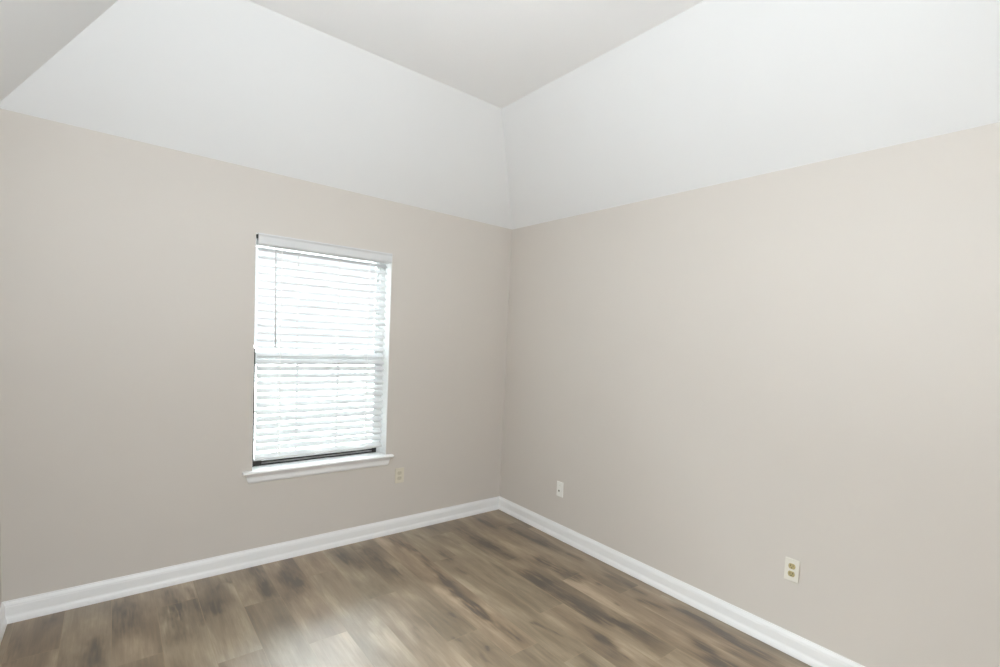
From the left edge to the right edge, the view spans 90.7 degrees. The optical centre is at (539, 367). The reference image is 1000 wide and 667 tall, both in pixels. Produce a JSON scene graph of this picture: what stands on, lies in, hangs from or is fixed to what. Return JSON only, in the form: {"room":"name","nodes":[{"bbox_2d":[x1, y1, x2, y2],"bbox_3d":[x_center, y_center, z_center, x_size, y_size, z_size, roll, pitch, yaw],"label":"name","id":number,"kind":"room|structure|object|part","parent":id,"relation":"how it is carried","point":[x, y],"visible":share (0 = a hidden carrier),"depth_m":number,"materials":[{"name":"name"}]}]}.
{"room":"empty bedroom","nodes":[
{"label":"empty bedroom","id":0,"kind":"room"},
{"bbox_2d":[0,524,1,604],"bbox_3d":[-1.022,0.221,0.435,0.160,2.440,4.860,0,5,-41],"label":"wall","id":1,"kind":"structure","parent":0,"point":[0,524],"depth_m":2.36,"materials":[{"name":"beige paint"}]},
{"bbox_2d":[0,602,6,643],"bbox_3d":[-1.066,1.377,0.625,0.020,0.108,4.700,0,5,-41],"label":"baseboard","id":2,"kind":"structure","parent":1,"relation":"attached to","point":[3,621],"depth_m":2.33,"materials":[{"name":"white paint"}]},
{"bbox_2d":[0,108,511,601],"bbox_3d":[-1.534,0.022,3.303,3.143,2.440,0.160,0,5,-41],"label":"wall","id":3,"kind":"structure","parent":0,"point":[127,266],"depth_m":2.76,"materials":[{"name":"beige paint"}]},
{"bbox_2d":[3,496,498,623],"bbox_3d":[-1.474,1.191,3.357,2.983,0.108,0.020,0,5,-41],"label":"baseboard","id":4,"kind":"structure","parent":3,"relation":"attached to","point":[20,609],"depth_m":2.96,"materials":[{"name":"white paint"}]},
{"bbox_2d":[242,233,393,483],"bbox_3d":[-1.460,-0.051,3.331,0.960,1.534,0.202,0,5,-41],"label":"window","id":5,"kind":"structure","parent":3,"relation":"in","point":[307,465],"depth_m":3.44,"materials":[{"name":"white paint"}]},
{"bbox_3d":[-1.521,0.257,3.385,0.821,0.707,0.025,0,5,-41],"label":"sash","id":6,"kind":"part","parent":5,"relation":"part of","materials":[{"name":"white plastic"}]},
{"bbox_3d":[-1.504,-0.417,3.364,0.821,0.730,0.025,0,5,-41],"label":"sash","id":7,"kind":"part","parent":5,"relation":"part of","materials":[{"name":"white plastic"}]},
{"bbox_3d":[-1.495,0.644,3.373,0.960,0.020,0.202,0,5,-41],"label":"sill","id":8,"kind":"part","parent":5,"relation":"part of","materials":[{"name":"white paint"}]},
{"bbox_2d":[254,233,392,460],"bbox_3d":[-1.429,-0.114,3.300,0.848,1.401,0.085,0,5,-41],"label":"window blind","id":9,"kind":"object","parent":5,"relation":"attached to","point":[262,239],"visible":1,"depth_m":3.27,"materials":[{"name":"white plastic"}]},
{"bbox_3d":[-1.652,-0.093,3.127,0.004,1.310,0.056,0,5,-41],"label":"ladder cord","id":10,"kind":"part","parent":9,"relation":"part of","materials":[{"name":"white fabric"}]},
{"bbox_3d":[-1.474,0.564,3.350,0.816,0.039,0.049,0,5,-41],"label":"rail","id":11,"kind":"part","parent":9,"relation":"part of","materials":[{"name":"white plastic"}]},
{"bbox_3d":[-1.230,-0.093,3.493,0.004,1.310,0.056,0,5,-41],"label":"ladder cord","id":12,"kind":"part","parent":9,"relation":"part of","materials":[{"name":"white fabric"}]},
{"bbox_3d":[-1.502,-0.093,3.384,0.857,1.449,0.060,0,5,-41],"label":"frame","id":13,"kind":"part","parent":5,"relation":"part of","materials":[{"name":"white plastic"}]},
{"bbox_2d":[395,467,403,482],"bbox_3d":[-1.049,0.811,3.694,0.070,0.114,0.008,0,5,-41],"label":"wall outlet","id":14,"kind":"object","parent":3,"relation":"attached to","point":[399,472],"visible":1,"depth_m":3.69,"materials":[{"name":"beige plastic"}]},
{"bbox_2d":[0,509,811,666],"bbox_3d":[0.047,1.504,1.603,3.303,0.150,5.020,0,5,-41],"label":"floor","id":15,"kind":"structure","parent":0,"point":[493,588],"depth_m":2.61,"materials":[{"name":"brown wood"}]},
{"bbox_2d":[0,0,999,229],"bbox_3d":[0.193,-1.332,1.432,3.057,0.689,4.774,0,5,-41],"label":"ceiling","id":16,"kind":"structure","parent":0,"point":[510,114],"depth_m":2.50,"materials":[{"name":"white paint"}]},
{"bbox_3d":[-0.734,-1.330,0.629,0.605,0.659,4.700,0,5,-41],"label":"sloped panel","id":17,"kind":"part","parent":16,"relation":"part of","materials":[{"name":"white paint"}]},
{"bbox_3d":[-1.168,-1.488,3.003,2.983,0.672,0.605,0,5,-41],"label":"sloped panel","id":18,"kind":"part","parent":16,"relation":"part of","materials":[{"name":"white paint"}]},
{"bbox_3d":[0.209,-1.651,1.413,1.847,0.050,3.564,0,5,-41],"label":"flat panel","id":19,"kind":"part","parent":16,"relation":"part of","materials":[{"name":"white paint"}]},
{"bbox_3d":[1.119,-1.325,2.235,0.605,0.672,4.700,0,5,-41],"label":"sloped panel","id":20,"kind":"part","parent":16,"relation":"part of","materials":[{"name":"white paint"}]},
{"bbox_2d":[500,122,999,666],"bbox_3d":[1.301,0.212,2.554,0.160,2.440,5.020,0,5,-41],"label":"wall","id":21,"kind":"structure","parent":0,"point":[723,383],"depth_m":2.45,"materials":[{"name":"beige paint"}]},
{"bbox_2d":[556,481,563,497],"bbox_3d":[0.156,0.927,3.747,0.009,0.114,0.070,0,5,-41],"label":"cable jack","id":22,"kind":"object","parent":21,"relation":"attached to","point":[560,485],"visible":1,"depth_m":3.74,"materials":[{"name":"white plastic"}]},
{"bbox_2d":[499,496,864,666],"bbox_3d":[1.173,1.375,2.565,0.020,0.108,4.700,0,5,-41],"label":"baseboard","id":23,"kind":"structure","parent":21,"relation":"attached to","point":[798,647],"depth_m":2.87,"materials":[{"name":"white paint"}]},
{"bbox_2d":[784,557,799,583],"bbox_3d":[1.265,1.016,2.468,0.008,0.114,0.070,0,5,-41],"label":"wall outlet","id":24,"kind":"object","parent":21,"relation":"attached to","point":[792,566],"visible":1,"depth_m":2.46,"materials":[{"name":"white plastic"}]},
{"bbox_2d":[788,570,794,576],"bbox_3d":[1.263,1.035,2.468,0.002,0.028,0.034,0,5,-41],"label":"receptacle","id":25,"kind":"object","parent":24,"relation":"attached to","point":[791,573],"depth_m":2.47,"materials":[{"name":"brown plastic"}]},
{"bbox_2d":[788,563,795,569],"bbox_3d":[1.265,0.996,2.465,0.002,0.028,0.034,0,5,-41],"label":"receptacle","id":26,"kind":"object","parent":24,"relation":"attached to","point":[791,566],"depth_m":2.46,"materials":[{"name":"brown plastic"}]},
{"label":"outside","id":27,"kind":"structure","parent":0,"visible":0},
{"bbox_2d":[254,344,373,453],"bbox_3d":[-2.266,1.644,2.732,55.000,0.200,90.000,0,5,-41],"label":"yard","id":28,"kind":"structure","parent":27,"point":[255,346],"depth_m":12.66,"materials":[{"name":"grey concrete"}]}
]}

